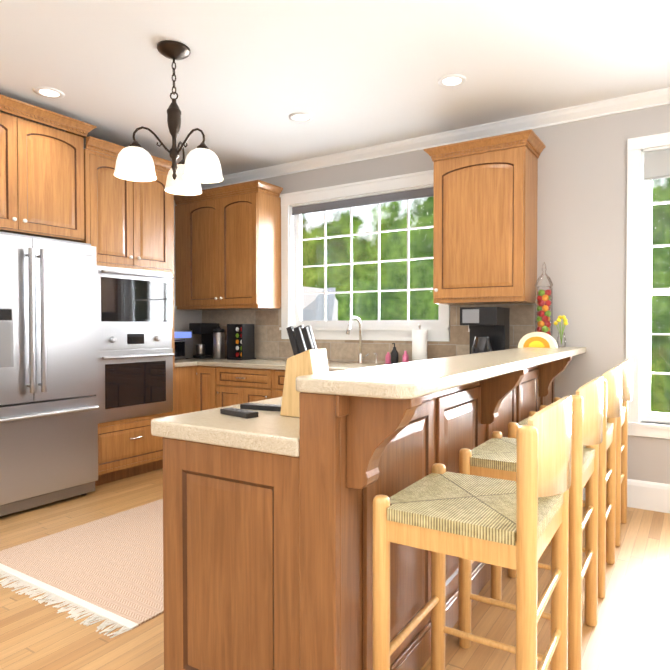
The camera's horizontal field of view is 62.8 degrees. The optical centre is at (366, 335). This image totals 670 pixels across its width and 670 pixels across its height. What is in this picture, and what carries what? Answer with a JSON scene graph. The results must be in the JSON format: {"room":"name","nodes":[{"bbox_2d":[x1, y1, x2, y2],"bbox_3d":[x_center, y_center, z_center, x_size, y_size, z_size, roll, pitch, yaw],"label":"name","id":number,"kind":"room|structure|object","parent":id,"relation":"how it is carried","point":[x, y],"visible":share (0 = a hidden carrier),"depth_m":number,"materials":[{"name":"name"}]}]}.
{"room":"kitchen","nodes":[
{"label":"kitchen","id":0,"kind":"room"},
{"bbox_2d":[84,148,201,354],"bbox_3d":[-3.438,-0.206,3.089,0.150,2.720,6.350,1,1,31],"label":"wall","id":1,"kind":"structure","parent":0,"point":[183,319],"depth_m":5.56,"materials":[{"name":"grey paint"}]},
{"bbox_2d":[0,468,669,669],"bbox_3d":[-0.513,1.233,1.428,6.900,0.100,6.500,1,1,31],"label":"floor","id":2,"kind":"structure","parent":0,"point":[630,630],"depth_m":2.25,"materials":[{"name":"brown wood"}]},
{"bbox_2d":[0,94,96,241],"bbox_3d":[-2.540,-0.188,3.730,0.715,2.662,1.056,1,1,31],"label":"upper cabinet","id":3,"kind":"object","parent":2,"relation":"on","point":[41,180],"visible":1,"depth_m":3.70,"materials":[{"name":"brown wood"}]},
{"bbox_2d":[0,232,98,515],"bbox_3d":[-2.455,0.244,3.704,0.841,1.800,0.901,1,1,31],"label":"refrigerator","id":4,"kind":"object","parent":2,"relation":"on","point":[49,407],"visible":1,"depth_m":3.60,"materials":[{"name":"silver metal"}]},
{"bbox_2d":[0,499,163,637],"bbox_3d":[-1.023,1.148,3.239,1.281,0.007,1.898,1,1,31],"label":"rug","id":5,"kind":"object","parent":2,"relation":"on","point":[109,569],"visible":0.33,"depth_m":2.71,"materials":[{"name":"beige fabric"}]},
{"bbox_2d":[79,136,177,485],"bbox_3d":[-2.076,-0.158,4.496,0.715,2.577,0.836,1,1,31],"label":"tall cabinet","id":6,"kind":"object","parent":2,"relation":"on","point":[128,224],"visible":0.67,"depth_m":4.27,"materials":[{"name":"brown wood"}]},
{"bbox_2d":[92,265,173,423],"bbox_3d":[-1.805,0.061,4.303,0.107,1.171,0.712,1,1,31],"label":"wall oven","id":7,"kind":"object","parent":6,"relation":"in","point":[135,354],"visible":0.98,"depth_m":4.28,"materials":[{"name":"silver metal"}]},
{"bbox_2d":[195,366,214,411],"bbox_3d":[-1.378,0.692,5.205,0.500,0.855,0.617,1,1,31],"label":"base cabinet","id":8,"kind":"object","parent":2,"relation":"on","point":[199,388],"depth_m":4.88,"materials":[{"name":"brown wood"}]},
{"bbox_2d":[215,367,270,407],"bbox_3d":[-0.885,0.697,4.906,0.653,0.855,0.617,1,1,31],"label":"base cabinet","id":9,"kind":"object","parent":2,"relation":"on","point":[233,386],"depth_m":4.65,"materials":[{"name":"brown wood"}]},
{"bbox_2d":[271,370,285,397],"bbox_3d":[-0.185,0.704,4.482,0.983,0.855,0.617,1,1,31],"label":"base cabinet","id":10,"kind":"object","parent":2,"relation":"on","point":[277,376],"depth_m":4.44,"materials":[{"name":"brown wood"}]},
{"bbox_2d":[163,357,571,669],"bbox_3d":[0.408,0.647,2.809,0.890,1.024,2.830,1,1,30],"label":"base cabinet","id":11,"kind":"object","parent":2,"relation":"on","point":[267,561],"visible":0.75,"depth_m":1.65,"materials":[{"name":"brown wood"}]},
{"bbox_2d":[151,397,298,456],"bbox_3d":[0.246,0.289,2.898,0.629,0.053,2.828,1,1,30],"label":"countertop","id":12,"kind":"structure","parent":11,"relation":"on","point":[272,432],"depth_m":1.72,"materials":[{"name":"beige stone"}]},
{"bbox_2d":[220,407,257,417],"bbox_3d":[-0.448,0.269,1.921,0.160,0.018,0.048,1,1,42],"label":"remote","id":13,"kind":"object","parent":12,"relation":"on","point":[237,412],"visible":1,"depth_m":1.89,"materials":[{"name":"black plastic"}]},
{"bbox_2d":[240,403,280,410],"bbox_3d":[-0.381,0.267,2.056,0.190,0.018,0.048,0,1,22],"label":"remote","id":14,"kind":"object","parent":12,"relation":"on","point":[266,407],"visible":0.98,"depth_m":2.04,"materials":[{"name":"black plastic"}]},
{"bbox_2d":[280,325,328,416],"bbox_3d":[-0.206,0.120,1.911,0.164,0.316,0.100,1,1,30],"label":"knife block","id":15,"kind":"object","parent":12,"relation":"on","point":[308,358],"visible":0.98,"depth_m":1.88,"materials":[{"name":"brown wood"}]},
{"bbox_2d":[460,307,509,353],"bbox_3d":[0.844,0.022,3.894,0.260,0.445,0.324,1,1,30],"label":"coffee machine","id":16,"kind":"object","parent":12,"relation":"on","point":[489,329],"visible":0.54,"depth_m":3.81,"materials":[{"name":"black plastic"}]},
{"bbox_2d":[296,347,585,398],"bbox_3d":[0.653,0.116,2.657,0.372,0.041,2.831,1,1,30],"label":"countertop","id":17,"kind":"structure","parent":11,"relation":"on","point":[412,380],"depth_m":1.68,"materials":[{"name":"beige stone"}]},
{"bbox_2d":[518,332,557,348],"bbox_3d":[1.117,0.027,3.568,0.240,0.105,0.074,1,1,30],"label":"plate","id":18,"kind":"object","parent":17,"relation":"on","point":[537,340],"visible":1,"depth_m":3.54,"materials":[{"name":"beige ceramic"}]},
{"bbox_2d":[535,262,552,336],"bbox_3d":[1.228,-0.217,3.785,0.120,0.585,0.120,1,1,30],"label":"candy jar","id":19,"kind":"object","parent":17,"relation":"on","point":[543,313],"visible":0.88,"depth_m":3.77,"materials":[{"name":"clear glass"}]},
{"bbox_2d":[553,315,567,346],"bbox_3d":[1.312,-0.031,3.693,0.098,0.216,0.098,1,1,30],"label":"flower vase","id":20,"kind":"object","parent":17,"relation":"on","point":[563,317],"visible":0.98,"depth_m":3.69,"materials":[{"name":"clear glass"}]},
{"bbox_2d":[373,396,571,669],"bbox_3d":[0.326,0.669,1.554,0.475,1.023,0.449,1,1,30],"label":"stool","id":21,"kind":"object","parent":2,"relation":"on","point":[518,525],"visible":1,"depth_m":1.44,"materials":[{"name":"brown wood"}]},
{"bbox_2d":[458,376,602,669],"bbox_3d":[0.657,0.659,2.125,0.475,1.023,0.449,1,1,30],"label":"stool","id":22,"kind":"object","parent":2,"relation":"on","point":[494,456],"visible":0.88,"depth_m":2.00,"materials":[{"name":"brown wood"}]},
{"bbox_2d":[507,365,620,597],"bbox_3d":[0.991,0.650,2.700,0.475,1.023,0.449,1,1,30],"label":"stool","id":23,"kind":"object","parent":2,"relation":"on","point":[607,468],"visible":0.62,"depth_m":2.51,"materials":[{"name":"brown wood"}]},
{"bbox_2d":[539,358,631,545],"bbox_3d":[1.325,0.640,3.275,0.475,1.023,0.449,1,1,30],"label":"stool","id":24,"kind":"object","parent":2,"relation":"on","point":[622,445],"visible":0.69,"depth_m":3.08,"materials":[{"name":"brown wood"}]},
{"bbox_2d":[0,0,669,175],"bbox_3d":[-0.513,-1.587,1.380,6.900,0.100,6.500,1,1,31],"label":"ceiling","id":25,"kind":"structure","parent":0,"point":[253,75],"depth_m":3.17,"materials":[{"name":"white paint"}]},
{"bbox_2d":[33,86,64,98],"bbox_3d":[-2.049,-1.569,3.534,0.176,0.007,0.176,1,1,31],"label":"recessed light","id":26,"kind":"object","parent":25,"relation":"in","point":[49,92],"visible":0.98,"depth_m":3.53,"materials":[{"name":"white"}]},
{"bbox_2d":[114,40,222,195],"bbox_3d":[-1.018,-1.200,2.950,0.524,0.724,0.552,1,1,31],"label":"chandelier","id":27,"kind":"object","parent":25,"relation":"hanging from","point":[194,170],"visible":1,"depth_m":2.94,"materials":[{"name":"brown metal"}]},
{"bbox_2d":[289,112,312,122],"bbox_3d":[-0.473,-1.576,3.953,0.176,0.007,0.176,1,1,31],"label":"recessed light","id":28,"kind":"object","parent":25,"relation":"in","point":[302,117],"visible":0.98,"depth_m":3.95,"materials":[{"name":"white"}]},
{"bbox_2d":[438,74,465,87],"bbox_3d":[0.526,-1.566,3.364,0.176,0.007,0.176,1,1,31],"label":"recessed light","id":29,"kind":"object","parent":25,"relation":"in","point":[452,80],"visible":1,"depth_m":3.36,"materials":[{"name":"white"}]},
{"bbox_2d":[260,104,669,483],"bbox_3d":[1.133,-0.223,4.118,6.900,2.720,0.150,1,1,31],"label":"wall","id":30,"kind":"structure","parent":0,"point":[582,214],"depth_m":3.79,"materials":[{"name":"grey paint"}]},
{"bbox_2d":[174,180,282,309],"bbox_3d":[-1.339,-0.823,5.292,1.138,1.124,0.383,1,1,31],"label":"upper cabinet","id":31,"kind":"object","parent":30,"relation":"attached to","point":[227,247],"visible":1,"depth_m":5.11,"materials":[{"name":"brown wood"}]},
{"bbox_2d":[175,357,388,371],"bbox_3d":[-0.750,0.253,4.651,2.829,0.039,0.899,1,1,31],"label":"countertop","id":32,"kind":"structure","parent":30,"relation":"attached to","point":[275,364],"depth_m":4.71,"materials":[{"name":"beige stone"}]},
{"bbox_2d":[174,330,192,358],"bbox_3d":[-1.881,0.086,5.151,0.319,0.275,0.420,1,1,31],"label":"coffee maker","id":33,"kind":"object","parent":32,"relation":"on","point":[183,343],"visible":0.35,"depth_m":5.17,"materials":[{"name":"silver metal"}]},
{"bbox_2d":[189,323,219,358],"bbox_3d":[-1.598,0.047,5.405,0.160,0.345,0.250,1,1,31],"label":"coffee maker","id":34,"kind":"object","parent":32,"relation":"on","point":[204,349],"visible":0.85,"depth_m":5.33,"materials":[{"name":"black plastic"}]},
{"bbox_2d":[213,326,224,358],"bbox_3d":[-1.429,0.064,5.297,0.112,0.315,0.112,1,1,31],"label":"canister","id":35,"kind":"object","parent":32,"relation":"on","point":[218,342],"visible":1,"depth_m":5.25,"materials":[{"name":"silver metal"}]},
{"bbox_2d":[227,324,255,359],"bbox_3d":[-1.186,0.055,5.196,0.200,0.335,0.180,1,1,31],"label":"coffee pod rack","id":36,"kind":"object","parent":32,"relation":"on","point":[240,342],"visible":1,"depth_m":5.18,"materials":[{"name":"black plastic"}]},
{"bbox_2d":[346,316,368,363],"bbox_3d":[-0.072,0.037,4.507,0.117,0.395,0.238,1,1,31],"label":"faucet","id":37,"kind":"object","parent":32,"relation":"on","point":[360,359],"visible":1,"depth_m":4.59,"materials":[{"name":"silver metal"}]},
{"bbox_2d":[374,353,378,363],"bbox_3d":[0.077,0.187,4.524,0.036,0.094,0.059,1,1,31],"label":"soap dispenser","id":38,"kind":"object","parent":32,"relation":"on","point":[376,358],"visible":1,"depth_m":4.53,"materials":[{"name":"silver metal"}]},
{"bbox_2d":[385,352,390,363],"bbox_3d":[0.180,0.184,4.511,0.047,0.100,0.048,1,1,31],"label":"soap bottle","id":39,"kind":"object","parent":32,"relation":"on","point":[388,358],"visible":0.9,"depth_m":4.49,"materials":[{"name":"pink plastic"}]},
{"bbox_2d":[391,343,397,363],"bbox_3d":[0.228,0.146,4.444,0.062,0.179,0.067,1,1,31],"label":"soap bottle","id":40,"kind":"object","parent":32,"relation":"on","point":[394,355],"visible":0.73,"depth_m":4.42,"materials":[{"name":"black plastic"}]},
{"bbox_2d":[402,351,408,362],"bbox_3d":[0.316,0.178,4.416,0.051,0.115,0.052,1,1,31],"label":"soap bottle","id":41,"kind":"object","parent":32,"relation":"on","point":[405,357],"visible":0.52,"depth_m":4.40,"materials":[{"name":"pink plastic"}]},
{"bbox_2d":[412,325,426,361],"bbox_3d":[0.418,0.075,4.294,0.130,0.325,0.130,1,1,31],"label":"paper towel holder","id":42,"kind":"object","parent":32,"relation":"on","point":[419,344],"visible":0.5,"depth_m":4.24,"materials":[{"name":"white paper"}]},
{"bbox_2d":[279,170,449,340],"bbox_3d":[-0.042,-0.645,4.794,1.704,1.360,0.199,1,1,31],"label":"window","id":43,"kind":"structure","parent":30,"relation":"in","point":[387,189],"depth_m":4.84,"materials":[{"name":"white wood"}]},
{"bbox_2d":[201,87,669,189],"bbox_3d":[1.077,-1.540,4.004,6.600,0.082,0.066,1,1,31],"label":"crown molding","id":44,"kind":"structure","parent":30,"relation":"attached to","point":[647,99],"depth_m":4.16,"materials":[{"name":"white"}]},
{"bbox_2d":[424,129,545,304],"bbox_3d":[0.851,-0.800,3.964,0.779,1.124,0.383,1,1,31],"label":"upper cabinet","id":45,"kind":"object","parent":30,"relation":"attached to","point":[485,225],"visible":0.98,"depth_m":3.82,"materials":[{"name":"brown wood"}]},
{"bbox_2d":[583,479,669,512],"bbox_3d":[2.623,1.061,3.140,2.955,0.185,0.016,1,1,31],"label":"baseboard","id":46,"kind":"structure","parent":30,"relation":"attached to","point":[648,495],"depth_m":3.59,"materials":[{"name":"white"}]},
{"bbox_2d":[626,132,669,438],"bbox_3d":[2.231,-0.318,3.433,1.111,1.967,0.179,1,1,31],"label":"window","id":47,"kind":"structure","parent":30,"relation":"in","point":[648,162],"depth_m":3.62,"materials":[{"name":"white wood"}]},
{"label":"outside","id":48,"kind":"structure","parent":0,"visible":0},
{"bbox_2d":[302,178,669,412],"bbox_3d":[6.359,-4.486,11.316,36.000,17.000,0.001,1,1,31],"label":"trees","id":49,"kind":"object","parent":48,"point":[658,309],"depth_m":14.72,"materials":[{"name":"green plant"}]},
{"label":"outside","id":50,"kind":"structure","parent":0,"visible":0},
{"bbox_2d":[302,286,337,320],"bbox_3d":[-1.601,1.292,15.597,3.650,5.300,3.100,1,1,31],"label":"house","id":51,"kind":"structure","parent":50,"point":[317,316],"depth_m":14.44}
]}

